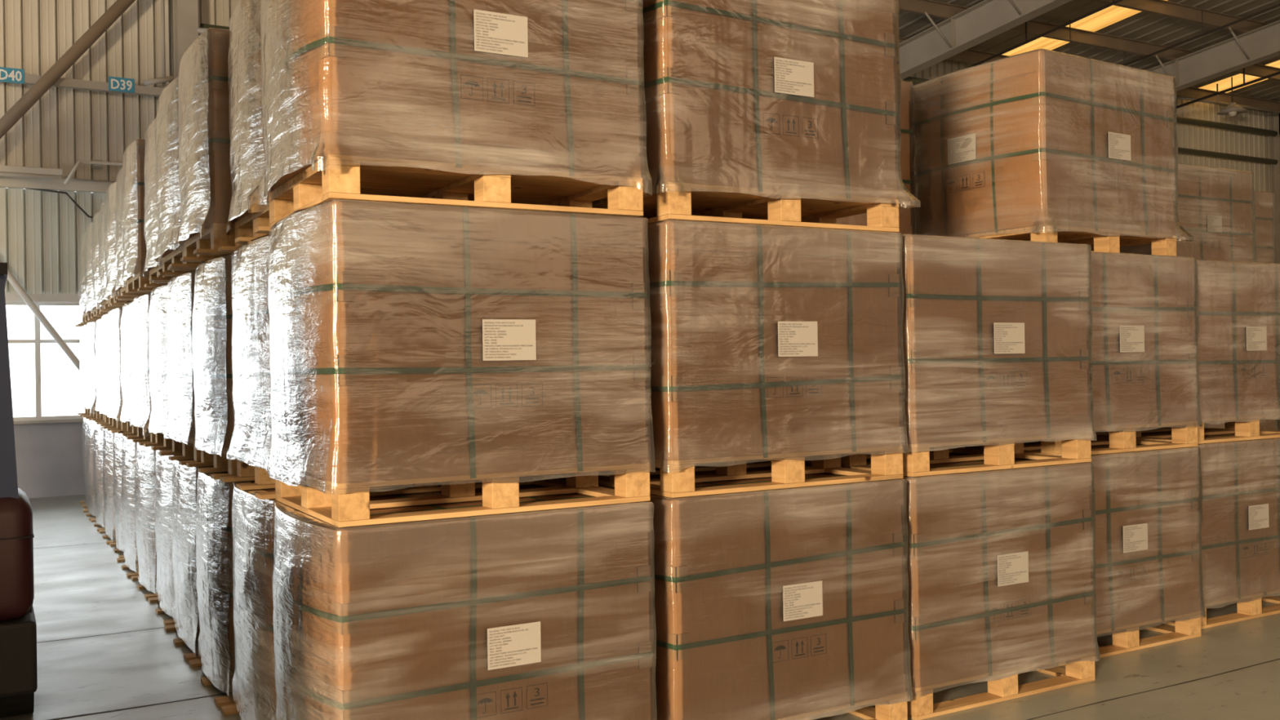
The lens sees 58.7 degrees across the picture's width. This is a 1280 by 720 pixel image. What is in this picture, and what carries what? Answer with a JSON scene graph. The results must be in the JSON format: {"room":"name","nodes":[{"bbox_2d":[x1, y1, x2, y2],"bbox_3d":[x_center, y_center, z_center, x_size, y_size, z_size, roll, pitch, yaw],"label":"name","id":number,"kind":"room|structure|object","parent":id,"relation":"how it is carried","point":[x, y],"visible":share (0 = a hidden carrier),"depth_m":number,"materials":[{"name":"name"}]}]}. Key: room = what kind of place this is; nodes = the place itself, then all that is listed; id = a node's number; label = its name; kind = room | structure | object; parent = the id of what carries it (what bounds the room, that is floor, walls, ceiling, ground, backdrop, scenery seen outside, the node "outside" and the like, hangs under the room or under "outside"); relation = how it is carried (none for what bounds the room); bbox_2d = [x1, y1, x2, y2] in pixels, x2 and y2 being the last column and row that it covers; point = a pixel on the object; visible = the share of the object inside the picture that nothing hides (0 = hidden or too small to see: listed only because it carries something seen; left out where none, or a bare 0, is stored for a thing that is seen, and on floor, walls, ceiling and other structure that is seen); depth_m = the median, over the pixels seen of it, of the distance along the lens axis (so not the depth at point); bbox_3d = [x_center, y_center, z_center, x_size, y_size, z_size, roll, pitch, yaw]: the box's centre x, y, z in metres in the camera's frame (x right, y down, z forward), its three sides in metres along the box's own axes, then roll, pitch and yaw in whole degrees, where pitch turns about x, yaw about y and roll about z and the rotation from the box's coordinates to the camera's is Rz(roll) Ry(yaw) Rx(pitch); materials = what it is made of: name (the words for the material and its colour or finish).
{"room":"distribution center","nodes":[
{"label":"distribution center","id":0,"kind":"room"},
{"bbox_2d":[13,422,84,497],"bbox_3d":[3.071,1.094,20.278,42.500,0.930,0.200,-1,0,-30],"label":"wall","id":1,"kind":"structure","parent":0,"point":[48,455],"depth_m":14.20,"materials":[{"name":"grey paint"}]},
{"bbox_2d":[5,302,83,420],"bbox_3d":[-8.595,0.028,13.555,5.740,1.465,0.080,-1,0,-30],"label":"window","id":2,"kind":"structure","parent":1,"relation":"in","point":[37,341],"depth_m":14.17,"materials":[{"name":"white metal"}]},
{"bbox_2d":[0,0,1272,293],"bbox_3d":[3.010,-3.400,20.256,42.507,4.920,0.132,-1,0,-30],"label":"wall","id":3,"kind":"structure","parent":0,"point":[64,126],"depth_m":14.43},
{"bbox_2d":[0,164,62,179],"bbox_3d":[-7.977,-2.260,13.576,1.950,0.129,0.324,-1,0,-30],"label":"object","id":4,"kind":"object","parent":3,"relation":"attached to","point":[5,171],"visible":1,"depth_m":13.75,"materials":[{"name":"white metal"}]},
{"bbox_2d":[0,259,79,371],"bbox_3d":[-7.563,-0.830,13.925,1.684,2.404,0.080,-1,0,-30],"label":"diagonal brace","id":5,"kind":"object","parent":3,"relation":"attached to","point":[11,278],"depth_m":14.01,"materials":[{"name":"white metal"}]},
{"bbox_2d":[4,293,79,302],"bbox_3d":[3.104,-0.922,20.170,42.500,0.100,0.100,-1,0,-30],"label":"trim","id":6,"kind":"structure","parent":3,"relation":"attached to","point":[10,297],"depth_m":14.13,"materials":[{"name":"white metal"}]},
{"bbox_2d":[0,0,135,138],"bbox_3d":[-7.175,-3.397,13.808,3.417,4.194,0.150,-1,0,-30],"label":"diagonal brace","id":7,"kind":"object","parent":3,"relation":"attached to","point":[47,80],"depth_m":13.83,"materials":[{"name":"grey metal"}]},
{"bbox_2d":[4,74,164,96],"bbox_3d":[-8.469,-3.397,13.259,5.750,0.100,0.090,-1,0,-30],"label":"trim","id":8,"kind":"structure","parent":3,"relation":"attached to","point":[30,79],"depth_m":14.15,"materials":[{"name":"grey metal"}]},
{"bbox_2d":[63,159,122,184],"bbox_3d":[-6.630,-2.323,14.393,1.265,0.361,0.380,-1,0,-39],"label":"bracket","id":9,"kind":"object","parent":3,"relation":"attached to","point":[96,164],"visible":0.68,"depth_m":14.20,"materials":[{"name":"white metal"}]},
{"bbox_2d":[142,0,174,85],"bbox_3d":[-6.165,-4.494,14.552,0.379,2.034,0.177,-1,0,-30],"label":"trim","id":10,"kind":"structure","parent":3,"relation":"attached to","point":[163,79],"depth_m":14.62,"materials":[{"name":"grey metal"}]},
{"bbox_2d":[173,0,198,78],"bbox_3d":[-5.852,-1.950,14.774,0.250,7.270,0.295,-1,0,-30],"label":"trim","id":11,"kind":"structure","parent":3,"relation":"attached to","point":[185,11],"depth_m":14.66,"materials":[{"name":"grey metal"}]},
{"bbox_2d":[0,175,1272,257],"bbox_3d":[3.096,-2.342,20.148,42.500,0.140,0.100,-1,0,-30],"label":"trim","id":12,"kind":"structure","parent":3,"relation":"attached to","point":[15,182],"depth_m":14.16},
{"bbox_2d":[1269,111,1279,418],"bbox_3d":[15.061,-2.249,26.727,0.250,7.270,0.295,-1,0,-30],"label":"trim","id":13,"kind":"structure","parent":3,"relation":"attached to","point":[1274,117],"depth_m":26.80,"materials":[{"name":"grey metal"}]},
{"bbox_2d":[0,418,1279,719],"bbox_3d":[10.363,1.483,7.531,42.900,0.150,29.600,-1,0,-30],"label":"floor","id":14,"kind":"structure","parent":0,"point":[82,590],"depth_m":5.81,"materials":[{"name":"paint"}]},
{"bbox_2d":[0,262,37,717],"bbox_3d":[-3.901,0.605,6.003,1.170,2.050,3.120,-1,0,-30],"label":"forklift","id":15,"kind":"object","parent":14,"relation":"on","point":[18,626],"visible":1,"depth_m":4.93,"materials":[{"name":"red paint"}]},
{"bbox_2d":[79,417,88,510],"bbox_3d":[-5.893,1.161,13.422,1.242,1.042,0.928,-1,0,-30],"label":"load","id":16,"kind":"object","parent":14,"relation":"on","point":[85,502],"visible":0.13,"depth_m":12.99,"materials":[{"name":"clear plastic"}]},
{"bbox_2d":[78,324,90,416],"bbox_3d":[-5.913,0.116,13.425,1.244,1.042,0.928,-1,0,-29],"label":"load","id":17,"kind":"object","parent":16,"relation":"on","point":[83,328],"visible":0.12,"depth_m":12.94,"materials":[{"name":"clear plastic"}]},
{"bbox_2d":[75,231,90,326],"bbox_3d":[-5.939,-0.928,13.421,1.242,1.042,0.928,-1,0,-30],"label":"load","id":18,"kind":"object","parent":17,"relation":"on","point":[82,291],"visible":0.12,"depth_m":12.92,"materials":[{"name":"clear plastic"}]},
{"bbox_2d":[83,418,95,520],"bbox_3d":[-5.440,1.152,12.585,1.242,1.042,0.928,-1,0,-30],"label":"load","id":19,"kind":"object","parent":14,"relation":"on","point":[91,424],"visible":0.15,"depth_m":12.10,"materials":[{"name":"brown plastic"}]},
{"bbox_2d":[82,320,99,420],"bbox_3d":[-5.446,0.107,12.593,1.242,1.042,0.928,-1,0,-30],"label":"load","id":20,"kind":"object","parent":19,"relation":"on","point":[91,402],"visible":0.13,"depth_m":12.06,"materials":[{"name":"clear plastic"}]},
{"bbox_2d":[83,222,96,323],"bbox_3d":[-5.447,-0.939,12.601,1.248,1.042,0.928,-1,0,-30],"label":"load","id":21,"kind":"object","parent":20,"relation":"on","point":[87,250],"visible":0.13,"depth_m":12.10,"materials":[{"name":"clear plastic"}]},
{"bbox_2d":[90,422,105,531],"bbox_3d":[-4.955,1.142,11.756,1.244,1.042,0.928,-1,0,-29],"label":"load","id":22,"kind":"object","parent":14,"relation":"on","point":[98,442],"visible":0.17,"depth_m":11.23,"materials":[{"name":"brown plastic"}]},
{"bbox_2d":[91,317,105,422],"bbox_3d":[-4.951,0.096,11.774,1.242,1.042,0.928,-1,0,-30],"label":"load","id":23,"kind":"object","parent":22,"relation":"on","point":[98,382],"visible":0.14,"depth_m":11.38,"materials":[{"name":"brown plastic"}]},
{"bbox_2d":[88,211,104,319],"bbox_3d":[-4.985,-0.948,11.767,1.242,1.042,0.928,-1,0,-29],"label":"load","id":24,"kind":"object","parent":23,"relation":"on","point":[95,238],"visible":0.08,"depth_m":11.30,"materials":[{"name":"brown plastic"}]},
{"bbox_2d":[98,428,115,544],"bbox_3d":[-4.479,1.132,10.929,1.242,1.042,0.928,-1,0,-29],"label":"load","id":25,"kind":"object","parent":14,"relation":"on","point":[108,437],"visible":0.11,"depth_m":10.40,"materials":[{"name":"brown plastic"}]},
{"bbox_2d":[96,312,112,426],"bbox_3d":[-4.498,0.087,10.925,1.242,1.042,0.928,-1,0,-30],"label":"load","id":26,"kind":"object","parent":25,"relation":"on","point":[104,317],"visible":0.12,"depth_m":10.50,"materials":[{"name":"brown plastic"}]},
{"bbox_2d":[95,199,109,315],"bbox_3d":[-4.508,-0.958,10.933,1.244,1.042,0.928,-1,0,-30],"label":"load","id":27,"kind":"object","parent":26,"relation":"on","point":[102,273],"visible":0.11,"depth_m":10.52,"materials":[{"name":"brown plastic"}]},
{"bbox_2d":[109,432,123,558],"bbox_3d":[-3.987,1.121,10.103,1.244,1.042,0.928,-1,0,-30],"label":"load","id":28,"kind":"object","parent":14,"relation":"on","point":[117,441],"visible":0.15,"depth_m":9.65,"materials":[{"name":"brown plastic"}]},
{"bbox_2d":[102,306,127,432],"bbox_3d":[-4.041,0.077,10.088,1.242,1.042,0.928,-1,0,-30],"label":"load","id":29,"kind":"object","parent":28,"relation":"on","point":[114,386],"visible":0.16,"depth_m":9.55,"materials":[{"name":"brown plastic"}]},
{"bbox_2d":[100,181,122,311],"bbox_3d":[-4.065,-0.968,10.087,1.242,1.042,0.928,-1,0,-30],"label":"load","id":30,"kind":"object","parent":29,"relation":"on","point":[110,264],"visible":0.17,"depth_m":9.59,"materials":[{"name":"brown plastic"}]},
{"bbox_2d":[116,435,138,577],"bbox_3d":[-3.540,1.112,9.261,1.242,1.042,0.928,-1,0,-29],"label":"load","id":31,"kind":"object","parent":14,"relation":"on","point":[130,557],"visible":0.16,"depth_m":8.74,"materials":[{"name":"brown plastic"}]},
{"bbox_2d":[116,301,137,436],"bbox_3d":[-3.541,0.067,9.271,1.244,1.042,0.928,-1,0,-30],"label":"load","id":32,"kind":"object","parent":31,"relation":"on","point":[126,323],"visible":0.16,"depth_m":8.81,"materials":[{"name":"brown plastic"}]},
{"bbox_2d":[110,167,133,306],"bbox_3d":[-3.587,-0.978,9.256,1.242,1.042,0.928,-1,0,-30],"label":"load","id":33,"kind":"object","parent":32,"relation":"on","point":[118,246],"visible":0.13,"depth_m":8.89,"materials":[{"name":"brown plastic"}]},
{"bbox_2d":[131,442,156,599],"bbox_3d":[-3.049,1.102,8.437,1.250,1.042,0.928,-1,0,-30],"label":"load","id":34,"kind":"object","parent":14,"relation":"on","point":[144,474],"visible":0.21,"depth_m":7.90,"materials":[{"name":"brown plastic"}]},
{"bbox_2d":[126,292,155,445],"bbox_3d":[-3.084,0.057,8.429,1.242,1.042,0.928,-1,0,-30],"label":"load","id":35,"kind":"object","parent":34,"relation":"on","point":[142,411],"visible":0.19,"depth_m":7.91,"materials":[{"name":"brown plastic"}]},
{"bbox_2d":[115,138,151,299],"bbox_3d":[-3.151,-0.987,8.403,1.242,1.042,0.928,-1,0,-30],"label":"load","id":36,"kind":"object","parent":35,"relation":"on","point":[134,246],"visible":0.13,"depth_m":7.82,"materials":[{"name":"brown plastic"}]},
{"bbox_2d":[148,445,174,625],"bbox_3d":[-2.569,1.092,7.609,1.242,1.042,0.928,-1,0,-30],"label":"load","id":37,"kind":"object","parent":14,"relation":"on","point":[165,591],"visible":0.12,"depth_m":7.14,"materials":[{"name":"brown plastic"}]},
{"bbox_2d":[143,284,172,452],"bbox_3d":[-2.594,0.047,7.604,1.244,1.042,0.928,-1,0,-30],"label":"load","id":38,"kind":"object","parent":37,"relation":"on","point":[157,316],"visible":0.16,"depth_m":7.13,"materials":[{"name":"brown plastic"}]},
{"bbox_2d":[137,117,167,291],"bbox_3d":[-2.635,-0.997,7.597,1.242,1.042,0.928,-1,0,-30],"label":"load","id":39,"kind":"object","parent":38,"relation":"on","point":[150,224],"visible":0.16,"depth_m":7.20,"materials":[{"name":"brown plastic"}]},
{"bbox_2d":[164,454,200,661],"bbox_3d":[-2.109,1.082,6.768,1.242,1.042,0.928,-1,0,-30],"label":"load","id":40,"kind":"object","parent":14,"relation":"on","point":[184,478],"visible":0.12,"depth_m":6.27,"materials":[{"name":"brown plastic"}]},
{"bbox_2d":[159,270,200,465],"bbox_3d":[-2.138,0.038,6.767,1.242,1.042,0.928,-1,0,-30],"label":"load","id":41,"kind":"object","parent":40,"relation":"on","point":[180,427],"visible":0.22,"depth_m":6.27,"materials":[{"name":"brown plastic"}]},
{"bbox_2d":[149,76,195,281],"bbox_3d":[-2.188,-1.007,6.747,1.244,1.042,0.928,-1,0,-30],"label":"load","id":42,"kind":"object","parent":41,"relation":"on","point":[166,124],"visible":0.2,"depth_m":6.27,"materials":[{"name":"brown plastic"}]},
{"bbox_2d":[162,231,185,257],"bbox_3d":[-2.175,-0.664,6.750,1.189,0.078,0.894,-1,0,-30],"label":"tray","id":43,"kind":"object","parent":42,"relation":"on","point":[169,237],"depth_m":6.23,"materials":[{"name":"cardboard"}]},
{"bbox_2d":[188,466,235,706],"bbox_3d":[-1.632,1.072,5.941,1.248,1.042,0.928,-1,0,-30],"label":"load","id":44,"kind":"object","parent":14,"relation":"on","point":[213,522],"visible":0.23,"depth_m":5.41,"materials":[{"name":"brown plastic"}]},
{"bbox_2d":[186,254,236,479],"bbox_3d":[-1.648,0.028,5.941,1.250,1.042,0.928,-1,0,-30],"label":"load","id":45,"kind":"object","parent":44,"relation":"on","point":[212,310],"visible":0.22,"depth_m":5.40,"materials":[{"name":"brown plastic"}]},
{"bbox_2d":[168,27,235,268],"bbox_3d":[-1.724,-1.016,5.914,1.242,1.042,0.928,-1,0,-30],"label":"load","id":46,"kind":"object","parent":45,"relation":"on","point":[203,93],"visible":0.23,"depth_m":5.32,"materials":[{"name":"brown plastic"}]},
{"bbox_2d":[185,205,235,241],"bbox_3d":[-1.708,-0.674,5.920,1.178,0.078,0.894,-1,0,-30],"label":"tray","id":47,"kind":"object","parent":46,"relation":"on","point":[209,217],"depth_m":5.32,"materials":[{"name":"cardboard"}]},
{"bbox_2d":[208,431,232,448],"bbox_3d":[-1.637,0.370,5.943,1.198,0.078,0.894,-1,0,-30],"label":"tray","id":48,"kind":"object","parent":45,"relation":"on","point":[216,439],"depth_m":5.35,"materials":[{"name":"plastic"}]},
{"bbox_2d":[220,480,277,719],"bbox_3d":[-1.156,1.062,5.107,1.242,1.042,0.928,-1,0,-30],"label":"load","id":49,"kind":"object","parent":14,"relation":"on","point":[253,682],"visible":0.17,"depth_m":4.65,"materials":[{"name":"brown plastic"}]},
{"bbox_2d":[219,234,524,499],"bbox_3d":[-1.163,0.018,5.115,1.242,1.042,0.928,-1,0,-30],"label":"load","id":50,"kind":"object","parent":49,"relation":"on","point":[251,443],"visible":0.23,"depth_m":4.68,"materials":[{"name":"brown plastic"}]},
{"bbox_2d":[217,0,271,252],"bbox_3d":[-1.173,-1.027,5.127,1.244,1.042,0.928,-1,0,-30],"label":"load","id":51,"kind":"object","parent":50,"relation":"on","point":[247,159],"visible":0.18,"depth_m":4.73,"materials":[{"name":"brown plastic"}]},
{"bbox_2d":[235,187,271,221],"bbox_3d":[-1.161,-0.685,5.130,1.189,0.078,0.894,-1,0,-30],"label":"tray","id":52,"kind":"object","parent":51,"relation":"on","point":[242,193],"depth_m":4.76,"materials":[{"name":"cardboard"}]},
{"bbox_2d":[271,484,657,719],"bbox_3d":[-0.694,1.053,4.268,1.250,1.042,0.935,-1,0,-30],"label":"load","id":53,"kind":"object","parent":14,"relation":"on","point":[548,614],"visible":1,"depth_m":3.87,"materials":[{"name":"brown cardboard"}]},
{"bbox_2d":[267,199,655,527],"bbox_3d":[-0.709,0.008,4.269,1.241,1.042,0.938,-1,0,-30],"label":"load","id":54,"kind":"object","parent":53,"relation":"on","point":[420,347],"visible":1,"depth_m":3.87,"materials":[{"name":"brown cardboard"}]},
{"bbox_2d":[248,0,652,229],"bbox_3d":[-0.729,-1.037,4.250,1.248,1.042,0.964,-1,0,-30],"label":"load","id":55,"kind":"object","parent":54,"relation":"on","point":[540,105],"visible":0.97,"depth_m":3.88,"materials":[{"name":"brown cardboard"}]},
{"bbox_2d":[271,128,640,191],"bbox_3d":[-0.727,-0.694,4.268,1.196,0.078,0.894,-1,0,-30],"label":"tray","id":56,"kind":"object","parent":55,"relation":"on","point":[390,160],"depth_m":3.90,"materials":[{"name":"cardboard"}]},
{"bbox_2d":[306,441,648,483],"bbox_3d":[-0.701,0.350,4.276,1.189,0.078,0.894,-1,0,-30],"label":"tray","id":57,"kind":"object","parent":54,"relation":"on","point":[517,460],"depth_m":3.84,"materials":[{"name":"cardboard"}]},
{"bbox_2d":[564,466,912,719],"bbox_3d":[0.389,1.037,4.918,1.233,1.042,0.940,-1,0,-30],"label":"load","id":58,"kind":"object","parent":14,"relation":"on","point":[784,603],"visible":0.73,"depth_m":4.52,"materials":[{"name":"brown cardboard"}]},
{"bbox_2d":[598,219,908,497],"bbox_3d":[0.372,-0.007,4.917,1.232,1.042,0.943,-1,0,-30],"label":"load","id":59,"kind":"object","parent":58,"relation":"on","point":[778,347],"visible":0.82,"depth_m":4.51,"materials":[{"name":"brown cardboard"}]},
{"bbox_2d":[591,0,920,232],"bbox_3d":[0.382,-1.053,4.912,1.270,1.042,0.982,-1,0,-30],"label":"load","id":60,"kind":"object","parent":59,"relation":"on","point":[776,113],"visible":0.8,"depth_m":4.54,"materials":[{"name":"brown cardboard"}]},
{"bbox_2d":[648,160,897,199],"bbox_3d":[0.364,-0.710,4.930,1.178,0.078,0.894,-1,0,-30],"label":"tray","id":61,"kind":"object","parent":60,"relation":"on","point":[707,180],"depth_m":4.51,"materials":[{"name":"cardboard"}]},
{"bbox_2d":[653,426,901,460],"bbox_3d":[0.381,0.335,4.926,1.178,0.078,0.894,-1,0,-30],"label":"tray","id":62,"kind":"object","parent":59,"relation":"on","point":[794,442],"depth_m":4.50,"materials":[{"name":"cardboard"}]},
{"bbox_2d":[656,673,905,719],"bbox_3d":[0.399,1.380,4.925,1.182,0.078,0.894,-1,0,-30],"label":"tray","id":63,"kind":"object","parent":58,"relation":"on","point":[801,704],"depth_m":4.57,"materials":[{"name":"cardboard"}]},
{"bbox_2d":[866,453,1100,719],"bbox_3d":[1.441,1.022,5.542,1.191,1.042,0.938,-1,0,-30],"label":"load","id":64,"kind":"object","parent":14,"relation":"on","point":[1001,564],"visible":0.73,"depth_m":5.14,"materials":[{"name":"brown cardboard"}]},
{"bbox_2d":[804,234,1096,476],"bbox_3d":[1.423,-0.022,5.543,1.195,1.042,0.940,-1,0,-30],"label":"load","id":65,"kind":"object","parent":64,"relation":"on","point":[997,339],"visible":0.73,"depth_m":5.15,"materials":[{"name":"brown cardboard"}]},
{"bbox_2d":[906,416,1088,444],"bbox_3d":[1.431,0.320,5.550,1.150,0.078,0.894,-1,0,-30],"label":"tray","id":66,"kind":"object","parent":65,"relation":"on","point":[987,429],"depth_m":5.13,"materials":[{"name":"cardboard"}]},
{"bbox_2d":[910,635,1093,688],"bbox_3d":[1.447,1.365,5.546,1.152,0.078,0.894,-1,0,-30],"label":"tray","id":67,"kind":"object","parent":64,"relation":"on","point":[1004,661],"depth_m":5.13,"materials":[{"name":"cardboard"}]},
{"bbox_2d":[973,441,1205,666],"bbox_3d":[2.349,1.010,6.358,1.190,1.042,0.935,-1,0,-30],"label":"load","id":68,"kind":"object","parent":14,"relation":"on","point":[1148,550],"visible":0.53,"depth_m":6.05,"materials":[{"name":"brown cardboard"}]},
{"bbox_2d":[964,251,1201,455],"bbox_3d":[2.333,-0.035,6.361,1.190,1.042,0.935,-1,0,-30],"label":"load","id":69,"kind":"object","parent":68,"relation":"on","point":[1145,360],"visible":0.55,"depth_m":6.06,"materials":[{"name":"brown cardboard"}]},
{"bbox_2d":[912,48,1193,256],"bbox_3d":[2.319,-1.079,6.500,1.270,1.042,0.982,-1,0,-33],"label":"load","id":70,"kind":"object","parent":69,"relation":"on","point":[1042,144],"visible":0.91,"depth_m":6.13,"materials":[{"name":"brown cardboard"}]},
{"bbox_2d":[915,208,1174,235],"bbox_3d":[2.300,-0.736,6.516,1.178,0.078,0.894,-1,0,-33],"label":"tray","id":71,"kind":"object","parent":70,"relation":"on","point":[1068,222],"depth_m":6.13,"materials":[{"name":"cardboard"}]},
{"bbox_2d":[1087,406,1195,426],"bbox_3d":[2.339,0.308,6.365,1.151,0.078,0.894,-1,0,-30],"label":"tray","id":72,"kind":"object","parent":69,"relation":"on","point":[1104,416],"depth_m":6.04,"materials":[{"name":"cardboard"}]},
{"bbox_2d":[1096,596,1199,631],"bbox_3d":[2.356,1.353,6.362,1.151,0.078,0.894,-1,0,-30],"label":"tray","id":73,"kind":"object","parent":68,"relation":"on","point":[1126,617],"depth_m":6.03,"materials":[{"name":"cardboard"}]},
{"bbox_2d":[1141,431,1279,629],"bbox_3d":[3.368,0.996,7.056,1.232,1.042,0.943,-1,0,-30],"label":"load","id":74,"kind":"object","parent":14,"relation":"on","point":[1240,531],"visible":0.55,"depth_m":6.62,"materials":[{"name":"brown cardboard"}]},
{"bbox_2d":[1095,259,1279,444],"bbox_3d":[3.360,-0.049,7.064,1.232,1.042,0.943,-1,0,-30],"label":"load","id":75,"kind":"object","parent":74,"relation":"on","point":[1238,341],"visible":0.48,"depth_m":6.64,"materials":[{"name":"brown cardboard"}]},
{"bbox_2d":[1195,401,1279,418],"bbox_3d":[3.368,0.293,7.068,1.180,0.078,0.894,-1,0,-30],"label":"tray","id":76,"kind":"object","parent":75,"relation":"on","point":[1208,410],"depth_m":6.62,"materials":[{"name":"cardboard"}]},
{"bbox_2d":[1198,576,1279,604],"bbox_3d":[3.376,1.339,7.060,1.180,0.078,0.894,-1,0,-30],"label":"tray","id":77,"kind":"object","parent":74,"relation":"on","point":[1251,588],"depth_m":6.60,"materials":[{"name":"cardboard"}]},
{"bbox_2d":[1204,421,1224,428],"bbox_3d":[4.624,0.984,9.989,1.241,1.042,0.938,-1,0,-30],"label":"load","id":78,"kind":"object","parent":14,"relation":"on","point":[1219,424],"visible":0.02,"depth_m":9.62,"materials":[{"name":"brown cardboard"}]},
{"bbox_3d":[4.611,-0.061,9.991,1.232,1.042,0.943,-1,0,-30],"label":"load","id":79,"kind":"object","parent":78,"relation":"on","visible":0},
{"bbox_2d":[1119,163,1254,262],"bbox_3d":[4.603,-1.106,10.001,1.195,1.042,0.940,-1,0,-30],"label":"load","id":80,"kind":"object","parent":79,"relation":"on","point":[1214,205],"visible":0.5,"depth_m":9.64,"materials":[{"name":"brown cardboard"}]},
{"bbox_2d":[1259,417,1278,431],"bbox_3d":[5.516,0.974,11.271,1.241,1.042,0.938,-1,0,-30],"label":"load","id":81,"kind":"object","parent":14,"relation":"on","point":[1265,424],"visible":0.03,"depth_m":11.12,"materials":[{"name":"brown cardboard"}]},
{"bbox_3d":[5.502,-0.071,11.272,1.232,1.042,0.943,-1,0,-30],"label":"load","id":82,"kind":"object","parent":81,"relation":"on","visible":0},
{"bbox_2d":[1250,190,1275,263],"bbox_3d":[5.494,-1.116,11.282,1.195,1.042,0.940,-1,0,-30],"label":"load","id":83,"kind":"object","parent":82,"relation":"on","point":[1264,219],"visible":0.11,"depth_m":11.12,"materials":[{"name":"brown cardboard"}]},
{"bbox_3d":[0.830,1.035,6.571,1.213,1.042,0.928,-1,0,-30],"label":"load","id":84,"kind":"object","parent":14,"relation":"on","visible":0},
{"bbox_3d":[0.822,-0.010,6.579,1.213,1.042,0.928,-1,0,-30],"label":"load","id":85,"kind":"object","parent":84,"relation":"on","visible":0},
{"bbox_2d":[836,80,915,234],"bbox_3d":[0.814,-1.055,6.587,1.213,1.042,0.928,-1,0,-30],"label":"load","id":86,"kind":"object","parent":85,"relation":"on","point":[906,215],"visible":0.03,"depth_m":6.48,"materials":[{"name":"brown cardboard"}]},
{"bbox_2d":[836,221,911,234],"bbox_3d":[0.833,-0.713,6.593,1.151,0.078,0.894,-1,0,-30],"label":"tray","id":87,"kind":"object","parent":86,"relation":"on","point":[904,227],"depth_m":6.45,"materials":[{"name":"wood"}]},
{"bbox_2d":[897,0,1112,54],"bbox_3d":[11.783,-7.489,8.449,5.300,3.008,29.600,-1,0,-30],"label":"ceiling","id":88,"kind":"structure","parent":0,"point":[910,24],"depth_m":20.30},
{"bbox_2d":[898,0,1071,79],"bbox_3d":[11.785,-6.969,8.156,0.260,3.460,29.100,-1,0,-30],"label":"beam","id":89,"kind":"structure","parent":88,"relation":"attached to","point":[985,20],"depth_m":19.16,"materials":[{"name":"grey metal"}]},
{"bbox_2d":[1002,0,1167,56],"bbox_3d":[14.409,-7.511,9.950,0.750,2.980,29.600,-1,0,-30],"label":"window","id":90,"kind":"structure","parent":88,"relation":"attached to","point":[1113,14],"depth_m":20.81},
{"bbox_2d":[1051,0,1279,88],"bbox_3d":[17.057,-7.565,11.463,5.350,3.008,29.600,-1,0,-30],"label":"ceiling","id":91,"kind":"structure","parent":0,"point":[1144,26],"depth_m":21.45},
{"bbox_2d":[1146,19,1279,91],"bbox_3d":[16.994,-7.044,11.133,0.260,3.460,29.100,-1,0,-30],"label":"beam","id":92,"kind":"structure","parent":91,"relation":"attached to","point":[1262,43],"depth_m":21.52,"materials":[{"name":"grey metal"}]},
{"bbox_2d":[1092,0,1268,33],"bbox_3d":[4.685,-6.060,17.276,42.500,0.212,0.140,-1,0,-30],"label":"trim","id":93,"kind":"structure","parent":92,"relation":"attached to","point":[1162,7],"depth_m":20.13,"materials":[{"name":"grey metal"}]},
{"bbox_2d":[1198,59,1279,93],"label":"window","id":94,"kind":"structure","parent":91,"relation":"attached to","point":[1237,79],"depth_m":24.88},
{"bbox_2d":[1226,78,1279,102],"bbox_3d":[22.418,-7.642,14.527,5.000,3.008,29.600,-1,0,-30],"label":"ceiling","id":95,"kind":"structure","parent":0,"point":[1268,89],"depth_m":25.68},
{"bbox_3d":[-5.102,-7.248,-1.202,7.600,3.008,29.600,-1,0,-30],"label":"ceiling","id":96,"kind":"structure","parent":0,"visible":0},
{"bbox_3d":[-3.928,-6.745,-0.825,0.260,3.460,29.100,-1,0,-30],"label":"trim","id":97,"kind":"structure","parent":96,"relation":"attached to","visible":0},
{"bbox_2d":[897,0,1279,80],"bbox_3d":[3.943,-5.894,18.578,42.500,0.212,0.140,-1,0,-30],"label":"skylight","id":98,"kind":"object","parent":97,"relation":"attached to","point":[934,8],"depth_m":21.00,"materials":[{"name":"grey metal"}]},
{"bbox_3d":[7.652,-6.722,12.069,42.500,0.212,0.140,-1,0,-30],"label":"trim","id":99,"kind":"structure","parent":96,"relation":"attached to","visible":0},
{"bbox_2d":[967,0,1122,67],"bbox_3d":[10.503,-6.434,13.637,0.044,1.834,17.904,-1,0,-30],"label":"pipe","id":100,"kind":"object","parent":99,"relation":"hanging from","point":[1113,1],"visible":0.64,"depth_m":19.75,"materials":[{"name":"grey"}]},
{"bbox_2d":[1121,3,1279,65],"bbox_3d":[13.021,-6.470,15.076,0.044,1.834,17.904,-1,0,-30],"label":"pipe","id":101,"kind":"object","parent":99,"relation":"hanging from","point":[1277,5],"visible":0.84,"depth_m":20.31,"materials":[{"name":"grey"}]},
{"bbox_3d":[28.813,-4.057,18.139,0.200,10.400,29.600,-1,0,-30],"label":"wall","id":102,"kind":"structure","parent":0,"visible":0},
{"bbox_2d":[200,22,1277,164],"bbox_3d":[7.896,-4.561,22.779,31.500,0.114,0.120,-1,0,-30],"label":"trim","id":103,"kind":"structure","parent":102,"relation":"attached to","point":[1183,150],"depth_m":25.64,"materials":[{"name":"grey metal"}]},
{"bbox_2d":[898,37,1279,110],"bbox_3d":[3.201,-5.729,19.880,42.500,0.212,0.140,-1,0,-30],"label":"trim","id":104,"kind":"structure","parent":102,"relation":"attached to","point":[968,55],"depth_m":25.06,"materials":[{"name":"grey metal"}]},
{"bbox_2d":[902,76,1277,136],"bbox_3d":[7.886,-5.231,22.781,31.500,0.133,0.140,-1,0,-30],"label":"trim","id":105,"kind":"structure","parent":102,"relation":"attached to","point":[914,80],"depth_m":25.65,"materials":[{"name":"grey metal"}]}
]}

